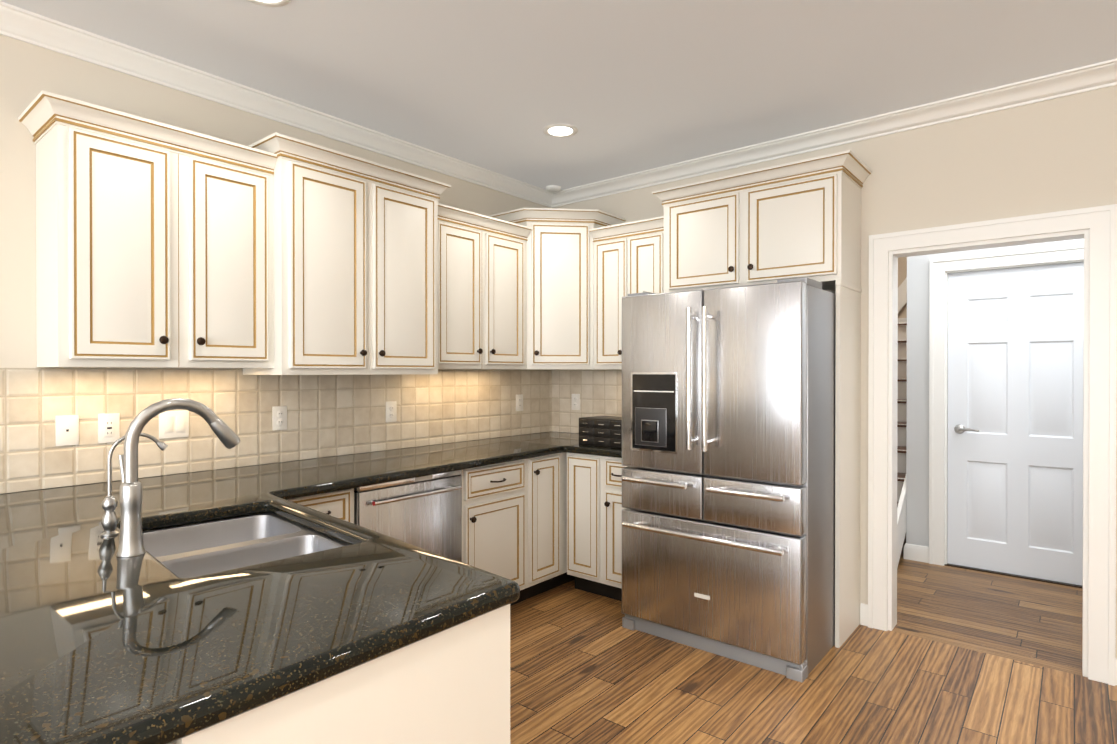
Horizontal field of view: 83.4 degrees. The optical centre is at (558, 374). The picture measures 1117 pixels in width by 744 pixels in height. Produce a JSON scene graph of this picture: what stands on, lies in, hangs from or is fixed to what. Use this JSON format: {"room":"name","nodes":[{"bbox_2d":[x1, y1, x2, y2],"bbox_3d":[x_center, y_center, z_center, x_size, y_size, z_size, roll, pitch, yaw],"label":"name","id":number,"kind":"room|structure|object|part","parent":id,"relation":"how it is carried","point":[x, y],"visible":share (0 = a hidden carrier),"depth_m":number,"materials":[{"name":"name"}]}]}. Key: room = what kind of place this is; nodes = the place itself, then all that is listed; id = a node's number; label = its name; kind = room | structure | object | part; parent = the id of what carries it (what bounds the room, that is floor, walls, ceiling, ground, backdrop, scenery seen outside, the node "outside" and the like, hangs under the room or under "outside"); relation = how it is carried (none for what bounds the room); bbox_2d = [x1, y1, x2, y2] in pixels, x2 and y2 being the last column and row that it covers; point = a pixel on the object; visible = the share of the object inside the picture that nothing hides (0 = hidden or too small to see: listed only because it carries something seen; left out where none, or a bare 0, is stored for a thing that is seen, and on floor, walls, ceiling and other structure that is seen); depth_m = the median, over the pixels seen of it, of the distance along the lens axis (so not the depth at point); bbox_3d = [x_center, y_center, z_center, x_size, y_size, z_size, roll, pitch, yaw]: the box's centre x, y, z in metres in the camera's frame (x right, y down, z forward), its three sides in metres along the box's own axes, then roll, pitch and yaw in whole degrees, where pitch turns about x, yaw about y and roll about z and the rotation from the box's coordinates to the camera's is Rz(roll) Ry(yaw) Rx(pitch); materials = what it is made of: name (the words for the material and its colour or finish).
{"room":"kitchen","nodes":[
{"label":"kitchen","id":0,"kind":"room"},
{"bbox_2d":[0,34,549,493],"bbox_3d":[-2.154,0.016,2.195,0.120,2.655,6.720,0,0,39],"label":"wall","id":1,"kind":"structure","parent":0,"point":[28,72],"depth_m":2.38,"materials":[{"name":"beige paint"}]},
{"bbox_2d":[18,90,277,367],"bbox_3d":[-1.591,-0.487,2.499,0.358,0.915,0.801,0,0,39],"label":"upper cabinet","id":2,"kind":"object","parent":1,"relation":"attached to","point":[154,244],"visible":1,"depth_m":2.34,"materials":[{"name":"white wood"}]},
{"bbox_2d":[0,368,551,493],"bbox_3d":[-1.953,0.200,2.340,0.008,0.454,6.000,0,0,39],"label":"tile backsplash","id":3,"kind":"structure","parent":1,"relation":"attached to","point":[331,415],"depth_m":2.93,"materials":[{"name":"tile"}]},
{"bbox_2d":[55,415,78,445],"bbox_3d":[-1.887,0.213,2.409,0.006,0.116,0.072,0,0,39],"label":"phone jack","id":4,"kind":"object","parent":3,"relation":"attached to","point":[67,429],"visible":1,"depth_m":2.41,"materials":[{"name":"white plastic"}]},
{"bbox_2d":[98,413,119,442],"bbox_3d":[-1.800,0.212,2.513,0.009,0.116,0.072,0,0,39],"label":"electrical outlet plate","id":5,"kind":"object","parent":3,"relation":"attached to","point":[108,427],"visible":0.9,"depth_m":2.51,"materials":[{"name":"white plastic"}]},
{"bbox_2d":[159,410,188,438],"bbox_3d":[-1.651,0.211,2.695,0.008,0.116,0.116,0,0,39],"label":"switch plate","id":6,"kind":"object","parent":3,"relation":"attached to","point":[173,424],"visible":0.92,"depth_m":2.69,"materials":[{"name":"white plastic"}]},
{"bbox_2d":[272,406,286,429],"bbox_3d":[-1.356,0.210,3.054,0.008,0.116,0.072,0,0,39],"label":"electrical outlet plate","id":7,"kind":"object","parent":3,"relation":"attached to","point":[279,417],"visible":1,"depth_m":3.05,"materials":[{"name":"white plastic"}]},
{"bbox_2d":[386,401,396,421],"bbox_3d":[-0.947,0.208,3.552,0.008,0.116,0.072,0,0,39],"label":"electrical outlet plate","id":8,"kind":"object","parent":3,"relation":"attached to","point":[391,411],"visible":1,"depth_m":3.55,"materials":[{"name":"white plastic"}]},
{"bbox_2d":[516,394,522,410],"bbox_3d":[-0.271,0.194,4.375,0.008,0.116,0.072,0,0,39],"label":"electrical outlet plate","id":9,"kind":"object","parent":3,"relation":"attached to","point":[519,402],"visible":1,"depth_m":4.37,"materials":[{"name":"white plastic"}]},
{"bbox_2d":[242,132,450,374],"bbox_3d":[-1.039,-0.507,3.116,0.428,1.010,0.955,0,0,39],"label":"upper cabinet","id":10,"kind":"object","parent":1,"relation":"attached to","point":[355,265],"visible":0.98,"depth_m":2.92,"materials":[{"name":"white wood"}]},
{"bbox_2d":[438,203,532,368],"bbox_3d":[-0.547,-0.481,3.770,0.358,0.891,0.778,0,0,39],"label":"upper cabinet","id":11,"kind":"object","parent":1,"relation":"attached to","point":[482,291],"visible":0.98,"depth_m":3.65,"materials":[{"name":"white wood"}]},
{"bbox_2d":[489,208,625,369],"bbox_3d":[-0.006,-0.545,4.191,0.659,1.015,0.659,0,0,39],"label":"upper cabinet","id":12,"kind":"object","parent":1,"relation":"attached to","point":[560,290],"visible":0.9,"depth_m":4.00,"materials":[{"name":"white wood"}]},
{"bbox_2d":[0,1,1116,207],"bbox_3d":[-0.214,-1.262,0.518,5.000,0.081,6.600,0,0,39],"label":"crown molding","id":13,"kind":"structure","parent":1,"relation":"attached to","point":[24,25],"depth_m":3.04,"materials":[{"name":"white wood"}]},
{"bbox_2d":[0,0,1116,189],"bbox_3d":[0.284,-1.356,1.124,5.240,0.100,8.170,0,0,39],"label":"ceiling","id":14,"kind":"structure","parent":0,"point":[625,87],"depth_m":2.61,"materials":[{"name":"white paint"}]},
{"bbox_2d":[248,0,290,6],"bbox_3d":[-1.009,-1.307,2.134,0.190,0.007,0.190,0,0,39],"label":"recessed light","id":15,"kind":"object","parent":14,"relation":"in","point":[274,3],"visible":1,"depth_m":2.20,"materials":[{"name":"white"}]},
{"bbox_2d":[546,185,560,191],"bbox_3d":[-0.035,-1.307,4.415,0.110,0.028,0.110,0,0,39],"label":"smoke detector","id":16,"kind":"object","parent":14,"relation":"attached to","point":[553,188],"visible":0.96,"depth_m":4.38,"materials":[{"name":"white plastic"}]},
{"bbox_2d":[543,123,577,137],"bbox_3d":[0.010,-1.313,3.375,0.190,0.007,0.190,0,0,39],"label":"recessed light","id":17,"kind":"object","parent":14,"relation":"in","point":[560,130],"visible":1,"depth_m":3.37,"materials":[{"name":"white"}]},
{"bbox_2d":[510,534,1116,743],"bbox_3d":[1.411,1.355,2.508,5.240,0.075,11.720,0,0,39],"label":"floor","id":18,"kind":"structure","parent":0,"point":[586,667],"depth_m":2.70,"materials":[{"name":"brown wood"}]},
{"bbox_2d":[145,512,344,542],"bbox_3d":[-0.951,0.909,1.726,0.956,0.872,0.709,0,0,39],"label":"base cabinet","id":19,"kind":"object","parent":18,"relation":"on","point":[264,512],"depth_m":2.08,"materials":[{"name":"white"}]},
{"bbox_2d":[0,519,391,743],"bbox_3d":[-1.042,0.454,1.205,1.354,0.040,0.690,0,0,39],"label":"countertop","id":20,"kind":"structure","parent":19,"relation":"on","point":[101,642],"depth_m":1.03,"materials":[{"name":"stone"}]},
{"bbox_2d":[101,433,167,536],"bbox_3d":[-1.175,0.296,1.740,0.042,0.272,0.157,0,0,39],"label":"tap","id":21,"kind":"object","parent":20,"relation":"on","point":[109,521],"visible":0.88,"depth_m":1.69,"materials":[{"name":"silver metal"}]},
{"bbox_2d":[117,398,240,556],"bbox_3d":[-0.972,0.245,1.606,0.104,0.374,0.276,0,0,39],"label":"faucet","id":22,"kind":"object","parent":20,"relation":"on","point":[131,543],"visible":1,"depth_m":1.51,"materials":[{"name":"silver metal"}]},
{"bbox_2d":[0,431,599,538],"bbox_3d":[-0.834,0.446,3.022,0.870,0.040,3.524,0,0,39],"label":"countertop","id":23,"kind":"structure","parent":19,"relation":"on","point":[201,496],"depth_m":2.48,"materials":[{"name":"stone"}]},
{"bbox_2d":[579,416,621,447],"bbox_3d":[0.332,0.341,3.790,0.360,0.162,0.261,0,0,39],"label":"organizer box","id":24,"kind":"object","parent":23,"relation":"on","point":[604,431],"visible":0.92,"depth_m":3.71,"materials":[{"name":"black"}]},
{"bbox_2d":[252,527,519,666],"bbox_3d":[-0.419,0.454,1.352,0.578,0.040,0.390,0,0,39],"label":"countertop","id":25,"kind":"structure","parent":19,"relation":"on","point":[423,593],"depth_m":1.30,"materials":[{"name":"stone"}]},
{"bbox_2d":[143,512,348,577],"bbox_3d":[-0.898,0.560,1.745,0.724,0.172,0.454,0,0,45],"label":"sink basin","id":26,"kind":"object","parent":25,"relation":"in","point":[197,549],"visible":0.19,"depth_m":1.86,"materials":[{"name":"silver metal"}]},
{"bbox_2d":[288,488,353,523],"bbox_3d":[-1.206,0.905,2.739,0.657,0.873,0.358,0,0,39],"label":"base cabinet","id":27,"kind":"object","parent":18,"relation":"on","point":[339,504],"visible":0.19,"depth_m":2.61,"materials":[{"name":"white wood"}]},
{"bbox_2d":[170,604,509,743],"bbox_3d":[-0.477,0.912,1.244,0.504,0.872,0.664,0,0,39],"label":"base cabinet","id":28,"kind":"object","parent":18,"relation":"on","point":[450,685],"depth_m":1.12,"materials":[{"name":"white wood"}]},
{"bbox_2d":[354,470,461,561],"bbox_3d":[-0.892,0.905,3.103,0.678,0.870,0.588,0,0,39],"label":"dishwasher","id":29,"kind":"object","parent":18,"relation":"on","point":[424,512],"visible":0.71,"depth_m":2.94,"materials":[{"name":"grey metal"}]},
{"bbox_2d":[461,459,525,605],"bbox_3d":[-0.553,0.901,3.533,0.657,0.873,0.490,0,0,39],"label":"base cabinet","id":30,"kind":"object","parent":18,"relation":"on","point":[493,518],"visible":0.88,"depth_m":3.34,"materials":[{"name":"white wood"}]},
{"bbox_2d":[516,452,574,603],"bbox_3d":[-0.098,0.899,4.089,0.656,0.873,0.944,0,0,39],"label":"base cabinet","id":31,"kind":"object","parent":18,"relation":"on","point":[546,522],"visible":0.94,"depth_m":3.67,"materials":[{"name":"white wood"}]},
{"bbox_2d":[567,452,628,600],"bbox_3d":[0.427,0.900,3.843,0.523,0.873,0.657,0,0,39],"label":"base cabinet","id":32,"kind":"object","parent":18,"relation":"on","point":[594,524],"visible":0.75,"depth_m":3.65,"materials":[{"name":"white wood"}]},
{"bbox_2d":[596,446,621,457],"bbox_3d":[0.476,0.442,3.806,0.401,0.040,0.650,0,0,39],"label":"countertop","id":33,"kind":"structure","parent":32,"relation":"on","point":[600,451],"depth_m":3.56,"materials":[{"name":"stone"}]},
{"bbox_2d":[622,277,861,682],"bbox_3d":[0.926,0.439,3.261,0.980,1.799,0.922,0,0,39],"label":"fridge","id":34,"kind":"object","parent":18,"relation":"on","point":[728,473],"depth_m":2.92,"materials":[{"name":"silver metal"}]},
{"bbox_3d":[1.022,0.439,3.378,0.980,1.799,0.618,0,0,39],"label":"fridge side panel","id":35,"kind":"part","parent":34,"relation":"part of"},
{"bbox_2d":[897,277,906,567],"bbox_3d":[3.122,-0.324,6.019,0.976,3.300,3.850,0,0,39],"label":"stairs","id":36,"kind":"structure","parent":18,"relation":"on","point":[901,418],"depth_m":5.40,"materials":[{"name":"white"}]},
{"bbox_2d":[553,85,1116,657],"bbox_3d":[1.965,0.012,3.082,5.120,2.655,0.120,0,0,39],"label":"wall","id":37,"kind":"structure","parent":0,"point":[1053,155],"depth_m":3.00,"materials":[{"name":"beige paint"}]},
{"bbox_2d":[552,370,621,432],"bbox_3d":[0.403,0.191,4.282,1.124,0.454,0.008,0,0,39],"label":"tile backsplash","id":38,"kind":"structure","parent":37,"relation":"attached to","point":[600,391],"depth_m":4.46,"materials":[{"name":"tile"}]},
{"bbox_2d":[572,394,579,409],"bbox_3d":[0.122,0.193,4.503,0.072,0.116,0.008,0,0,39],"label":"electrical outlet plate","id":39,"kind":"object","parent":38,"relation":"attached to","point":[575,401],"visible":1,"depth_m":4.50,"materials":[{"name":"white plastic"}]},
{"bbox_2d":[589,216,663,368],"bbox_3d":[0.515,-0.482,3.958,0.541,0.891,0.358,0,0,39],"label":"upper cabinet","id":40,"kind":"object","parent":37,"relation":"attached to","point":[628,257],"visible":0.54,"depth_m":3.89,"materials":[{"name":"white wood"}]},
{"bbox_2d":[652,150,871,292],"bbox_3d":[1.085,-0.762,3.454,1.077,0.600,0.413,0,0,39],"label":"upper cabinet","id":41,"kind":"object","parent":37,"relation":"attached to","point":[790,220],"visible":1,"depth_m":3.25,"materials":[{"name":"white wood"}]},
{"bbox_2d":[868,204,1116,685],"bbox_3d":[2.040,0.307,3.024,0.968,2.065,0.180,0,0,39],"label":"door frame","id":42,"kind":"structure","parent":37,"relation":"attached to","point":[1095,228],"depth_m":2.77,"materials":[{"name":"white wood"}]},
{"bbox_2d":[1115,658,1116,684],"bbox_3d":[3.082,1.277,2.084,1.845,0.135,0.014,0,0,39],"label":"baseboard","id":43,"kind":"structure","parent":37,"relation":"attached to","point":[1115,658],"depth_m":2.66,"materials":[{"name":"white wood"}]},
{"bbox_2d":[898,257,906,317],"bbox_3d":[4.388,-0.531,7.559,0.980,3.700,0.120,0,0,39],"label":"wall","id":44,"kind":"structure","parent":0,"point":[902,271],"depth_m":7.64,"materials":[{"name":"beige paint"}]},
{"bbox_2d":[906,238,1083,546],"bbox_3d":[3.310,-0.514,3.851,4.020,3.700,0.120,0,0,39],"label":"wall","id":45,"kind":"structure","parent":0,"point":[917,425],"depth_m":4.41,"materials":[{"name":"white paint"}]},
{"bbox_2d":[904,543,915,559],"bbox_3d":[2.561,1.265,4.582,0.014,0.135,0.314,0,0,39],"label":"baseboard","id":46,"kind":"structure","parent":45,"relation":"attached to","point":[909,549],"depth_m":4.44,"materials":[{"name":"white wood"}]},
{"bbox_2d":[929,244,1083,588],"bbox_3d":[2.978,0.268,4.064,0.990,2.135,0.078,0,0,39],"label":"door frame","id":47,"kind":"structure","parent":45,"relation":"attached to","point":[941,269],"depth_m":4.31,"materials":[{"name":"white painted wood"}]},
{"bbox_2d":[947,262,1083,585],"bbox_3d":[2.978,0.302,4.066,0.782,1.995,0.096,0,0,39],"label":"hall door","id":48,"kind":"structure","parent":45,"relation":"in","point":[1015,414],"depth_m":4.07,"materials":[{"name":"white wood"}]}
]}

